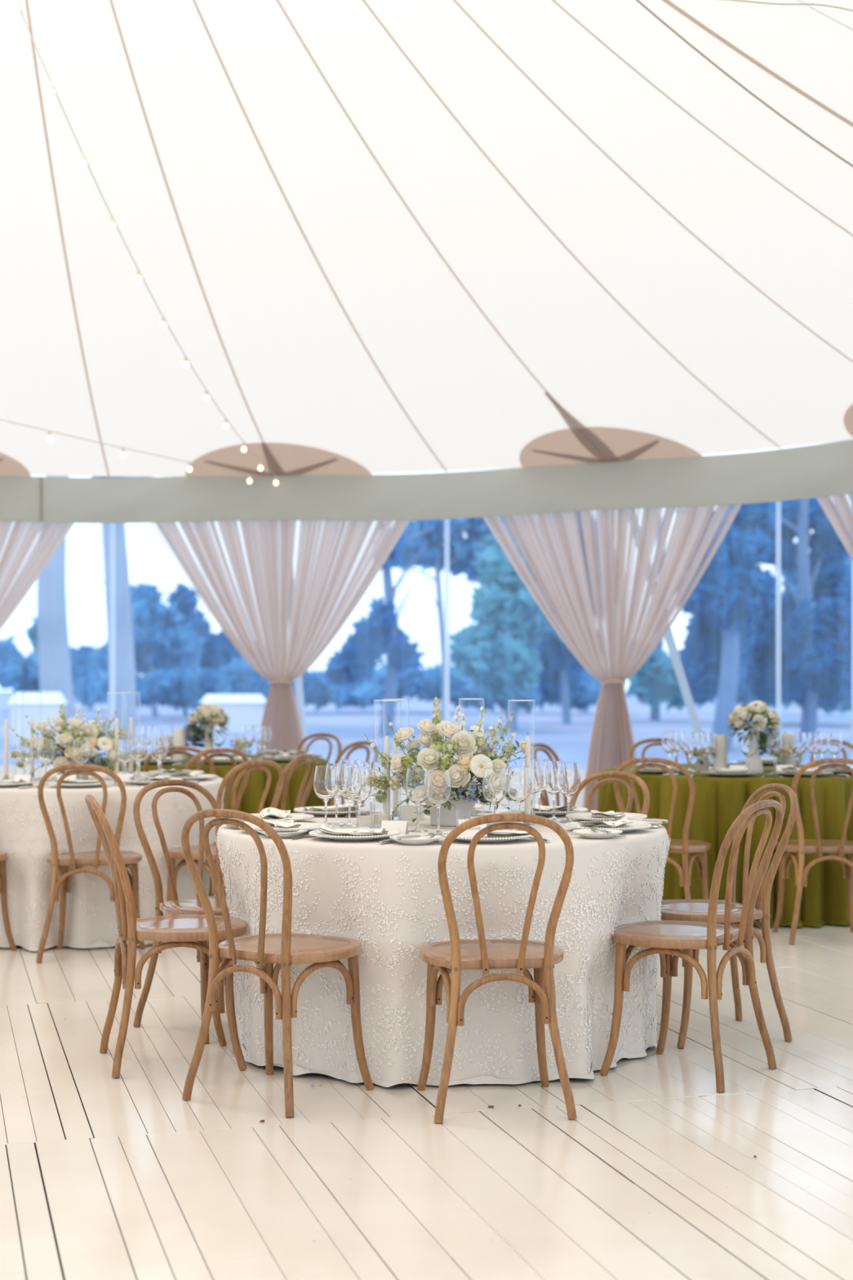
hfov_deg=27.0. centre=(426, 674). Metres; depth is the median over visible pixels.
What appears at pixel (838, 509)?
curtain
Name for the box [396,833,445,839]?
knife
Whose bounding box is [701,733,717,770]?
wine glass
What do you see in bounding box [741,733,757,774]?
wine glass
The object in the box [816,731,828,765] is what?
wine glass
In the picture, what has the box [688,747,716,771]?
pot
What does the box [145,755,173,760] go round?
napkin
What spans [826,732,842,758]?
wine glass
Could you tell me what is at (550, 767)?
wine glass
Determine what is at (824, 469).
trim
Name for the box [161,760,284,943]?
bentwood chair
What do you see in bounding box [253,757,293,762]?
charger plate
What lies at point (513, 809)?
dinner plate
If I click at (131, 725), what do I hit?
taper candle
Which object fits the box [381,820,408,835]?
place card
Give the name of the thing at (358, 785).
wine glass
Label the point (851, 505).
strip
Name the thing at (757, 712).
flower vase
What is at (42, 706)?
shed
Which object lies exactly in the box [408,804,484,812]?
dinner plate
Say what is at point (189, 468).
bulb
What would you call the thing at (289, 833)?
bread plate
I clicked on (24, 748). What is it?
wine glass
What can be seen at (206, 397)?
bulb
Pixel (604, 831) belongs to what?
knife
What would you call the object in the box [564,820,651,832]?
dinner plate
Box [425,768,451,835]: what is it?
wine glass
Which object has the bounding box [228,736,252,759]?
flower arrangement
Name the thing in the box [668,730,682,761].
wine glass
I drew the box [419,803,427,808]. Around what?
napkin
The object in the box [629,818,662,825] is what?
bread plate
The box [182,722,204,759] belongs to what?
glass cylinder
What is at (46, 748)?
wine glass
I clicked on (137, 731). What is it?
wine glass
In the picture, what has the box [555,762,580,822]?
wine glass
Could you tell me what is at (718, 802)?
tablecloth
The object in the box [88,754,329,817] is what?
tablecloth
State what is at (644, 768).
bread plate
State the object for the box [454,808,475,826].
votive
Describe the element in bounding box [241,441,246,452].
bulb
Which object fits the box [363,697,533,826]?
flower arrangement
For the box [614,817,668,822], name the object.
knife
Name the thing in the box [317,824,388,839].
napkin
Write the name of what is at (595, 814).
napkin
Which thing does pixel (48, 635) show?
tree
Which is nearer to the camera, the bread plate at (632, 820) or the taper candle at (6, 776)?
the bread plate at (632, 820)
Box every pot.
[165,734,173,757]
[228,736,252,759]
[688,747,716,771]
[776,745,804,768]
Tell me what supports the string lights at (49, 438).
hanging from the ceiling
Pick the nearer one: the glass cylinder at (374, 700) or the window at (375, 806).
the glass cylinder at (374, 700)
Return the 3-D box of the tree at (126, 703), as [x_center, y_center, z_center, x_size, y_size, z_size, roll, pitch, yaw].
[-4.980,-2.406,29.415,1.142,7.690,1.656,0,0,0]
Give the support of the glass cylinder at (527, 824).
on the tablecloth at (387, 899)
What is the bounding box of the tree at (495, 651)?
[449,522,562,730]
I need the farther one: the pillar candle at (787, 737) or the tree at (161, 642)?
the tree at (161, 642)
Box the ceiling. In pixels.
[0,0,852,477]
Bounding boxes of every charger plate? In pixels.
[133,759,182,764]
[197,759,250,764]
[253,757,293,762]
[255,752,281,755]
[279,754,322,759]
[630,768,688,773]
[699,770,759,777]
[737,760,781,765]
[772,770,833,777]
[823,768,851,774]
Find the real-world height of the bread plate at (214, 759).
0.029 m
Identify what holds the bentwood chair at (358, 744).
on the floor
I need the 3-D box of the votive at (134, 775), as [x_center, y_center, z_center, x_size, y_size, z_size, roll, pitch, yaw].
[-1.450,0.493,8.800,0.068,0.076,0.068,0,0,0]
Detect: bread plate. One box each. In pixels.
[142,757,173,761]
[210,756,242,761]
[226,821,250,828]
[257,827,307,838]
[260,755,297,759]
[262,750,296,754]
[280,752,315,755]
[389,834,441,844]
[572,828,622,838]
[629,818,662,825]
[641,765,678,770]
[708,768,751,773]
[745,757,781,762]
[782,768,824,773]
[831,765,852,771]
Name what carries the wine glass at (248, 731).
on the tablecloth at (255, 785)
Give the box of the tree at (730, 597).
[671,501,785,751]
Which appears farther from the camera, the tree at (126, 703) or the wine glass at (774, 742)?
the tree at (126, 703)
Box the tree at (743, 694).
[736,551,851,724]
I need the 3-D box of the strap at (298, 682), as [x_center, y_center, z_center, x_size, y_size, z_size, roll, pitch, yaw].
[-1.042,0.098,14.367,0.066,3.113,1.905,0,0,3]
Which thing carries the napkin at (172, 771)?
on the dinner plate at (155, 772)
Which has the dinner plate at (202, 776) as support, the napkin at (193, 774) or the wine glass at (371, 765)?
the napkin at (193, 774)
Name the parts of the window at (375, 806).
kick panel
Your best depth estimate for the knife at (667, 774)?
9.36 m
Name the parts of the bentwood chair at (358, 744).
frame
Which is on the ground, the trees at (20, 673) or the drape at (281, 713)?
the trees at (20, 673)
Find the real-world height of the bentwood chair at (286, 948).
0.895 m
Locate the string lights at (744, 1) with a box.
[725,0,852,11]
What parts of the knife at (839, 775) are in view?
handle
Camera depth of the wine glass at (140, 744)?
8.87 m
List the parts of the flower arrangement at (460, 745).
leafy stem, leafy stem, leafy stem, leafy stem, pot, leafy stem, leafy stem, leafy stem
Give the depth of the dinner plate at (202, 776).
8.90 m
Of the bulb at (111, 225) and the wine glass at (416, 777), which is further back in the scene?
the bulb at (111, 225)
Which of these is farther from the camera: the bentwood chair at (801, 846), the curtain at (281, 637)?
the curtain at (281, 637)
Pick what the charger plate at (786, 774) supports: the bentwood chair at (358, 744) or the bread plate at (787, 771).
the bread plate at (787, 771)
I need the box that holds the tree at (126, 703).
[90,475,152,756]
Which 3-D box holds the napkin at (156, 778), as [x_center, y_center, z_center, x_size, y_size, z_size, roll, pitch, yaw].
[-1.333,0.508,8.636,0.116,0.034,0.212,0,0,29]
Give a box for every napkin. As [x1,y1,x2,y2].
[0,778,25,786]
[54,778,100,783]
[129,776,171,781]
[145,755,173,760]
[159,768,193,773]
[168,771,199,777]
[208,755,242,761]
[257,807,290,819]
[260,754,294,759]
[262,817,301,828]
[265,750,295,751]
[288,751,306,755]
[302,803,363,812]
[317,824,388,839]
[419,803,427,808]
[482,829,537,838]
[522,803,579,812]
[577,817,632,828]
[590,809,625,818]
[708,766,751,773]
[746,757,781,762]
[780,766,823,773]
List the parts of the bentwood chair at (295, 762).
leg, frame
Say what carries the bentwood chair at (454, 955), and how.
on the floor
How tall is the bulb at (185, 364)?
0.070 m
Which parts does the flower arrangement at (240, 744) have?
pot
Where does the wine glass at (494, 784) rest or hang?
on the tablecloth at (387, 899)
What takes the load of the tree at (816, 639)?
on the ground
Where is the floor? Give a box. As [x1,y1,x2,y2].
[0,920,852,1279]
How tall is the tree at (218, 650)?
4.913 m
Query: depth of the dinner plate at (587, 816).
6.48 m
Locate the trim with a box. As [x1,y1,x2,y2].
[0,439,852,523]
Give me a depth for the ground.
50.89 m
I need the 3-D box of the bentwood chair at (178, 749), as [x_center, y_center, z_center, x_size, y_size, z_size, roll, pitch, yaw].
[-1.380,0.842,10.110,0.436,0.895,0.526,0,0,0]
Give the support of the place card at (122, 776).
on the tablecloth at (91, 917)
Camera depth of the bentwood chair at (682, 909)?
6.26 m
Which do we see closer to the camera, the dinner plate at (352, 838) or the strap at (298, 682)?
the dinner plate at (352, 838)
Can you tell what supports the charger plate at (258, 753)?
on the tablecloth at (255, 785)
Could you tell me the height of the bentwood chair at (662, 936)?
0.895 m
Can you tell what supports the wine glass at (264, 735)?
on the tablecloth at (255, 785)
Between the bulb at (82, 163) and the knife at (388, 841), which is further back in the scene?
the bulb at (82, 163)
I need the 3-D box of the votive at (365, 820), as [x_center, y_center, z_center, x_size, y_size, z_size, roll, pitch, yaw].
[-0.213,0.493,6.170,0.068,0.076,0.068,0,0,0]
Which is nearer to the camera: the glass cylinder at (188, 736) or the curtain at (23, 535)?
the glass cylinder at (188, 736)
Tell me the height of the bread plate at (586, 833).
0.022 m
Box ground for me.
[0,690,851,769]
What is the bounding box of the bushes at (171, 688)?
[95,655,271,710]
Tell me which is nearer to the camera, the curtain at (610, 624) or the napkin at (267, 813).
the napkin at (267, 813)
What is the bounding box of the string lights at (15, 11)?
[12,0,278,485]
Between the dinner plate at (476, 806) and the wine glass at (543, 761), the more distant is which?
the dinner plate at (476, 806)
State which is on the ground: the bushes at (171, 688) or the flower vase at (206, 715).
the bushes at (171, 688)
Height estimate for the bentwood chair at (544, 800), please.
0.895 m
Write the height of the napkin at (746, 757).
0.034 m
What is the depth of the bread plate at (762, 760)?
10.40 m
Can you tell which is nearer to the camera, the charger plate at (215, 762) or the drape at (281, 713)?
the charger plate at (215, 762)
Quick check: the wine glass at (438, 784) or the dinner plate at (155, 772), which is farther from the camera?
the dinner plate at (155, 772)
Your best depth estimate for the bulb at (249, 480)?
12.94 m
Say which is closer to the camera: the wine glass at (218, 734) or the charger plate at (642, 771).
the charger plate at (642, 771)
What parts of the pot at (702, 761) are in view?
pot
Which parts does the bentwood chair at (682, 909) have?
leg, seat, frame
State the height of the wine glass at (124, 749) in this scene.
0.214 m
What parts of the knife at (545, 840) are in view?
handle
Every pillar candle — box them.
[173,727,184,761]
[713,733,727,768]
[781,732,794,763]
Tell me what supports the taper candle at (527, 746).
in the glass cylinder at (527, 824)
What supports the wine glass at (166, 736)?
on the tablecloth at (91, 917)
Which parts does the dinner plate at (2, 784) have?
dish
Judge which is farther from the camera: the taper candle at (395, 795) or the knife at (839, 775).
the knife at (839, 775)
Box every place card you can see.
[13,774,33,786]
[57,774,76,782]
[114,773,133,785]
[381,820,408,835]
[398,804,424,820]
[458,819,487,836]
[728,764,746,768]
[776,764,793,774]
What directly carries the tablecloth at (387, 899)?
on the round table
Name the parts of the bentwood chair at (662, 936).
leg, leg, seat, frame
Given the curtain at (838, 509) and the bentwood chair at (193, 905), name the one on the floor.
the bentwood chair at (193, 905)
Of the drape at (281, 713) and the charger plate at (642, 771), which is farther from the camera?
the drape at (281, 713)
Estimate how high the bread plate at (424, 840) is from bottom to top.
0.022 m
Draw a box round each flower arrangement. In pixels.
[8,702,126,780]
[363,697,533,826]
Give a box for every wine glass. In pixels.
[16,739,34,774]
[36,739,54,784]
[71,739,89,779]
[115,738,133,773]
[128,725,142,738]
[129,735,143,777]
[131,737,147,777]
[142,724,154,755]
[148,725,162,742]
[150,737,167,775]
[153,735,168,777]
[211,726,225,757]
[241,724,255,759]
[254,724,265,757]
[257,725,271,755]
[313,764,337,827]
[326,763,346,824]
[337,764,359,826]
[340,759,360,817]
[346,767,371,828]
[360,761,382,822]
[404,767,427,831]
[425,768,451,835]
[481,767,506,823]
[506,766,531,830]
[521,760,542,814]
[530,759,548,817]
[542,760,563,821]
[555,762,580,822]
[662,731,677,765]
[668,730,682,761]
[681,732,697,771]
[694,731,706,770]
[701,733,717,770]
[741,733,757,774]
[766,733,782,774]
[776,730,788,745]
[791,732,807,768]
[807,732,822,768]
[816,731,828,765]
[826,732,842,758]
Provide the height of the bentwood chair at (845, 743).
0.895 m
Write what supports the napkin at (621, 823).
on the dinner plate at (633, 826)
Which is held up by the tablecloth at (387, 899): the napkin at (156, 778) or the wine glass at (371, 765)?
the wine glass at (371, 765)
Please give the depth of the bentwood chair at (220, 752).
9.62 m
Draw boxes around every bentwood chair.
[0,852,16,951]
[35,764,145,963]
[84,794,246,1077]
[133,779,229,1043]
[143,746,214,774]
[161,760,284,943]
[181,808,373,1116]
[184,747,249,810]
[208,753,317,896]
[292,740,378,813]
[296,733,342,763]
[417,813,577,1123]
[530,742,567,806]
[569,771,649,818]
[600,799,783,1092]
[613,757,711,899]
[628,737,691,765]
[660,783,797,1048]
[772,758,852,944]
[796,740,852,764]
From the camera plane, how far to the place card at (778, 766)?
9.43 m
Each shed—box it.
[7,692,67,746]
[199,693,266,733]
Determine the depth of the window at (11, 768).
13.56 m
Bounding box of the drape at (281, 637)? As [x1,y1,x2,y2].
[149,520,409,680]
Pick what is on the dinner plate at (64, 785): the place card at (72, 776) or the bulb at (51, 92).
the place card at (72, 776)
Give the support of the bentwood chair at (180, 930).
on the floor
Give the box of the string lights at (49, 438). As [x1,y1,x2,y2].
[0,418,275,484]
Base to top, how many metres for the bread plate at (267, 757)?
0.029 m
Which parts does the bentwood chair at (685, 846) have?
seat, leg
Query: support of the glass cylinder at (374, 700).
on the tablecloth at (387, 899)
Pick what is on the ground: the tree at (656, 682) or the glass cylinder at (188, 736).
the tree at (656, 682)
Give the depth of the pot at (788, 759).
9.63 m
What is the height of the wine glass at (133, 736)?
0.214 m
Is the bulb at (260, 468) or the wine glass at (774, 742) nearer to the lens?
the wine glass at (774, 742)
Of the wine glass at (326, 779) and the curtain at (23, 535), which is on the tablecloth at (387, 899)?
the wine glass at (326, 779)
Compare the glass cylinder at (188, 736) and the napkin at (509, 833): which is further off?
the glass cylinder at (188, 736)
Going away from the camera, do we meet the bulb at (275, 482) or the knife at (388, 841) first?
the knife at (388, 841)
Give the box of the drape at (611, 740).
[582,683,637,813]
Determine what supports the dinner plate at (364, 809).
on the tablecloth at (387, 899)
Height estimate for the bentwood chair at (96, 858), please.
0.895 m
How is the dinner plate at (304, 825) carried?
on the tablecloth at (387, 899)
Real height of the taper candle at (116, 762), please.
0.319 m
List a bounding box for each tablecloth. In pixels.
[0,771,225,951]
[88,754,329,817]
[214,808,670,1087]
[597,763,852,927]
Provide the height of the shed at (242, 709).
0.960 m
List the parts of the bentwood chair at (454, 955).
leg, seat, leg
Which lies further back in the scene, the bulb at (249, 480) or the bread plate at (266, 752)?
the bulb at (249, 480)
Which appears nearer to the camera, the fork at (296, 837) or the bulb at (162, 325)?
the fork at (296, 837)
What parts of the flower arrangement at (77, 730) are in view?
pot, leafy stem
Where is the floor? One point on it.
(657, 1175)
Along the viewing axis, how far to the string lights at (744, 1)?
6.77 m
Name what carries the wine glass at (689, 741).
on the tablecloth at (718, 802)
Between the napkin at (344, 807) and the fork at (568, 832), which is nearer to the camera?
the fork at (568, 832)
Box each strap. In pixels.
[291,573,308,752]
[633,518,712,763]
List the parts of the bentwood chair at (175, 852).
leg, seat, frame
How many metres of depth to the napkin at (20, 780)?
8.43 m
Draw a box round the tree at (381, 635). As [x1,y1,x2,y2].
[320,527,434,736]
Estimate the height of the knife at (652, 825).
0.013 m
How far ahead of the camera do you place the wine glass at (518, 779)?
6.06 m
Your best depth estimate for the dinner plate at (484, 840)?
5.59 m
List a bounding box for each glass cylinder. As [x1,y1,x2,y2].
[0,692,16,774]
[22,692,41,778]
[106,692,126,780]
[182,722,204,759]
[373,699,400,824]
[382,698,408,819]
[458,697,484,816]
[507,699,535,825]
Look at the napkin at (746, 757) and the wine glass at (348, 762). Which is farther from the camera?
the napkin at (746, 757)
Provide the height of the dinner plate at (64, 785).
0.024 m
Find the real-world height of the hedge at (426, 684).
2.426 m
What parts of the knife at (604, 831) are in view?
handle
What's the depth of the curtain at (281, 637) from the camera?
13.43 m
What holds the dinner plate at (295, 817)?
on the tablecloth at (387, 899)
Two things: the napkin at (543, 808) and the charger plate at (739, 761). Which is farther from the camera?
the charger plate at (739, 761)
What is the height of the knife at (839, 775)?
0.013 m
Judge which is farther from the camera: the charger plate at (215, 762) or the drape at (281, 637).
the drape at (281, 637)
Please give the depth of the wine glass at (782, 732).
9.97 m
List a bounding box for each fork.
[291,834,307,839]
[568,831,625,835]
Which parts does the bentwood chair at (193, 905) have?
seat, leg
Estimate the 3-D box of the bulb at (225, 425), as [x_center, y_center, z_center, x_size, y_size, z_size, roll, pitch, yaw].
[-1.325,-1.658,11.748,0.032,0.070,0.031,0,0,0]
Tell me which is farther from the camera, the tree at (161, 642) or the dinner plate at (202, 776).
the tree at (161, 642)
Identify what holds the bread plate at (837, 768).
on the charger plate at (833, 771)
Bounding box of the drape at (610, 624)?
[483,504,742,680]
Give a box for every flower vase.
[186,703,231,754]
[726,700,781,773]
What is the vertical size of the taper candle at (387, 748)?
0.319 m
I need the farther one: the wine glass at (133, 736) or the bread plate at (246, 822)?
the wine glass at (133, 736)
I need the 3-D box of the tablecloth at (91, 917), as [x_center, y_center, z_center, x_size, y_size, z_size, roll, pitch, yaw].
[-1.838,0.905,9.020,1.625,0.748,1.630,0,0,0]
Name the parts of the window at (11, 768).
kick panel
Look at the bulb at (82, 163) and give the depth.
8.88 m
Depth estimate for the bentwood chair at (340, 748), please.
12.02 m
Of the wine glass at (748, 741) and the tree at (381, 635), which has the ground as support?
the tree at (381, 635)
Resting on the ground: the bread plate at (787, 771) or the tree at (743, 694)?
the tree at (743, 694)
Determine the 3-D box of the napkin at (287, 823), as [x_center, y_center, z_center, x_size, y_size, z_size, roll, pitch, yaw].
[-0.490,0.508,6.001,0.116,0.034,0.212,0,0,-17]
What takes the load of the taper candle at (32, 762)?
in the glass cylinder at (22, 692)
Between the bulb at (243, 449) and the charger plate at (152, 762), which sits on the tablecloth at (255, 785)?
the charger plate at (152, 762)
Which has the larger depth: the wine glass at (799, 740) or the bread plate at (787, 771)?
the wine glass at (799, 740)
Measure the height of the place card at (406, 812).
0.052 m
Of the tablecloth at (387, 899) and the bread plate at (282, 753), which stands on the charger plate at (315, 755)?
the bread plate at (282, 753)
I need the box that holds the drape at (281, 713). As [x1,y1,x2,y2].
[256,682,305,752]
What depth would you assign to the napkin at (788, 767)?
9.28 m
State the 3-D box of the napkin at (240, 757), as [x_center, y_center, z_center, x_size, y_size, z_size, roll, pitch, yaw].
[-1.205,0.496,10.587,0.212,0.041,0.122,0,0,-22]
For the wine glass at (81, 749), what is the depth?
8.61 m
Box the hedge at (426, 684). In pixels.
[291,662,601,713]
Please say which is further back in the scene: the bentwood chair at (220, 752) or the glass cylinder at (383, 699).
the bentwood chair at (220, 752)
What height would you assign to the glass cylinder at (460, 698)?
0.441 m
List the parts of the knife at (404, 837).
handle, blade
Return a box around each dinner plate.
[0,779,32,787]
[47,779,110,787]
[123,777,182,785]
[147,769,204,774]
[157,773,216,780]
[238,822,323,833]
[251,813,314,822]
[293,805,369,816]
[308,827,399,841]
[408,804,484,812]
[440,830,532,843]
[511,805,588,816]
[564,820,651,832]
[565,811,647,821]
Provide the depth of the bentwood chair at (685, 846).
8.53 m
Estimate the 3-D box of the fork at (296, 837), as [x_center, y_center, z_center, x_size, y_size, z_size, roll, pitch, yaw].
[-0.387,0.526,5.810,0.026,0.008,0.198,0,0,28]
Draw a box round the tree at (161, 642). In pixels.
[84,568,206,717]
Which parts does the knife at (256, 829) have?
handle, blade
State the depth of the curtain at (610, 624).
12.58 m
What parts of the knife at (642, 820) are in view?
handle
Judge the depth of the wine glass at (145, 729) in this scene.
11.10 m
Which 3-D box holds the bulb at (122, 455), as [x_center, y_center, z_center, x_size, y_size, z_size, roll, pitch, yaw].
[-1.994,-1.459,11.693,0.032,0.070,0.031,0,0,0]
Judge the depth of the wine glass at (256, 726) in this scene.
11.17 m
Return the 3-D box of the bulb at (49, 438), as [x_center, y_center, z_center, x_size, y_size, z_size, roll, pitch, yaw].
[-2.347,-1.484,11.065,0.032,0.070,0.031,0,0,0]
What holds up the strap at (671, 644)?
attached to the tent pole
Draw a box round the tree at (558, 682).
[529,511,590,724]
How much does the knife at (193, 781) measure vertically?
0.013 m
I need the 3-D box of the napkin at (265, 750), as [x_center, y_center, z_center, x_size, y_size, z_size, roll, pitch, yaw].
[-0.949,0.499,11.537,0.116,0.034,0.212,0,0,-44]
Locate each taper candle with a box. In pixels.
[0,715,11,780]
[29,716,36,777]
[111,717,119,778]
[128,714,133,773]
[383,732,391,820]
[391,733,399,817]
[469,731,478,813]
[520,732,530,822]
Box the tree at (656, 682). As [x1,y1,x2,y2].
[625,506,698,720]
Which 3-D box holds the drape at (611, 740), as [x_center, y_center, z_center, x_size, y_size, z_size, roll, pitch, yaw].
[1.298,0.667,12.608,0.503,1.235,0.108,0,0,34]
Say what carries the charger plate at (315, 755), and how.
on the tablecloth at (255, 785)
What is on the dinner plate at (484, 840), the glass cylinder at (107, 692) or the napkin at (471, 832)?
the napkin at (471, 832)
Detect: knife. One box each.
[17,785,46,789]
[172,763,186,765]
[187,780,199,783]
[254,827,317,831]
[378,839,396,844]
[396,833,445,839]
[532,837,550,843]
[589,826,611,835]
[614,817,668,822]
[648,824,657,828]
[662,773,684,776]
[829,773,848,777]
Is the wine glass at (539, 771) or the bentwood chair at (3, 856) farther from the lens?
the bentwood chair at (3, 856)
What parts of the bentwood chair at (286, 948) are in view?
frame, leg, seat, leg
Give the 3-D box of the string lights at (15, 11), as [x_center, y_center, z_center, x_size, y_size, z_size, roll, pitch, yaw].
[-1.534,-2.429,10.231,0.032,2.041,6.102,0,0,8]
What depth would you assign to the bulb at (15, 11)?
7.98 m
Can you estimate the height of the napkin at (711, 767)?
0.034 m
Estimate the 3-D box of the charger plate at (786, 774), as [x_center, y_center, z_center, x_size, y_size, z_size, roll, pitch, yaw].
[1.972,0.519,9.310,0.313,0.024,0.312,0,0,-18]
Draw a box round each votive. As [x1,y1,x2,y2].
[126,766,140,777]
[355,805,374,828]
[371,809,390,826]
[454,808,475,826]
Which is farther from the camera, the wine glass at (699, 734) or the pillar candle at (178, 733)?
the pillar candle at (178, 733)
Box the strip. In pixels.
[851,505,852,765]
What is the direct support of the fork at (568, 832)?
on the tablecloth at (387, 899)
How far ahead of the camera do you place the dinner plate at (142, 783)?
8.54 m
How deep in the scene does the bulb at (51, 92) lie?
8.43 m
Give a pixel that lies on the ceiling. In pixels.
(379, 236)
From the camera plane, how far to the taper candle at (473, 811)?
6.70 m
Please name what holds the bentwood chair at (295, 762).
on the floor
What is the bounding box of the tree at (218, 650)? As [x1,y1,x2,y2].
[163,582,241,715]
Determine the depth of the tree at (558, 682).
51.89 m
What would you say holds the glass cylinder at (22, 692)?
on the tablecloth at (91, 917)
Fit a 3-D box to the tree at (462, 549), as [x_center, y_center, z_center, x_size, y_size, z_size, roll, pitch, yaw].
[1.038,-1.780,48.314,4.513,6.434,3.860,0,0,0]
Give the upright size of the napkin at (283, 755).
0.034 m
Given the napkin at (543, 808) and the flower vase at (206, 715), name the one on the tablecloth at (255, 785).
the flower vase at (206, 715)
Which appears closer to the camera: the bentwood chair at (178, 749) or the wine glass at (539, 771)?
the wine glass at (539, 771)
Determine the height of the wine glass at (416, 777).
0.214 m
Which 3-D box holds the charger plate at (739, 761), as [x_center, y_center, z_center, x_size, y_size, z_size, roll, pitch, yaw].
[1.992,0.519,10.483,0.313,0.024,0.312,0,0,20]
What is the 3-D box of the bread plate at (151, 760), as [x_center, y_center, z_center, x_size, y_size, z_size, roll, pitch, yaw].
[-1.615,0.509,10.586,0.221,0.029,0.221,0,0,20]
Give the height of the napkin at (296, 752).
0.041 m
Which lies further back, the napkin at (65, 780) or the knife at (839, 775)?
the knife at (839, 775)
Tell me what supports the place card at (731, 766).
on the charger plate at (707, 772)
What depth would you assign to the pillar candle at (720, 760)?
9.71 m
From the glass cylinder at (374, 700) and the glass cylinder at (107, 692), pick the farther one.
the glass cylinder at (107, 692)
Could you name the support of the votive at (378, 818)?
on the tablecloth at (387, 899)
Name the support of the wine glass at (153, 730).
on the tablecloth at (255, 785)
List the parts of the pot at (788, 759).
pot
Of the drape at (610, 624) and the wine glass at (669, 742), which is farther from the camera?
the drape at (610, 624)
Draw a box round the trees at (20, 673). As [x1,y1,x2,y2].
[0,634,106,711]
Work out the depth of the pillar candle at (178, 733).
10.92 m
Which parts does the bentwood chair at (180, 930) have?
frame, seat, leg, leg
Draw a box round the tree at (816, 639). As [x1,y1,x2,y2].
[741,497,851,740]
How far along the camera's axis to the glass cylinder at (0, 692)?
8.88 m
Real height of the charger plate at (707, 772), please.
0.024 m
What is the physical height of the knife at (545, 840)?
0.013 m
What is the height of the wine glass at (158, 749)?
0.214 m
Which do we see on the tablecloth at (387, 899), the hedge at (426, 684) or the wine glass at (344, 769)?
the wine glass at (344, 769)
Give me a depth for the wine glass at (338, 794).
6.31 m
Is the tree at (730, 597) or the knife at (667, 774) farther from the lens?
the tree at (730, 597)
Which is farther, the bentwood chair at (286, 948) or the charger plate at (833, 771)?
the charger plate at (833, 771)
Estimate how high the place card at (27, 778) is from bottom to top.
0.052 m
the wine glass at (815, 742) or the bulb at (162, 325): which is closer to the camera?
the wine glass at (815, 742)
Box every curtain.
[0,520,74,629]
[149,520,409,752]
[483,504,742,813]
[817,493,852,560]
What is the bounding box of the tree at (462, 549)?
[397,515,510,721]
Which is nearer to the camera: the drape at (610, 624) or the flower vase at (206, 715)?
the flower vase at (206, 715)
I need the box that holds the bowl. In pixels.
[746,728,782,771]
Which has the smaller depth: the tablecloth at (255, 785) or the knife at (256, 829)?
the knife at (256, 829)
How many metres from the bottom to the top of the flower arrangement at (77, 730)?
0.390 m
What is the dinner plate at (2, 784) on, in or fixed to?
on the tablecloth at (91, 917)
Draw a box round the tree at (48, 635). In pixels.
[23,475,75,725]
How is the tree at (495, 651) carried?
on the ground
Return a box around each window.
[0,523,115,773]
[334,519,449,809]
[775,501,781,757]
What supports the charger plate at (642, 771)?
on the tablecloth at (718, 802)
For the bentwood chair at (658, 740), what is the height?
0.895 m

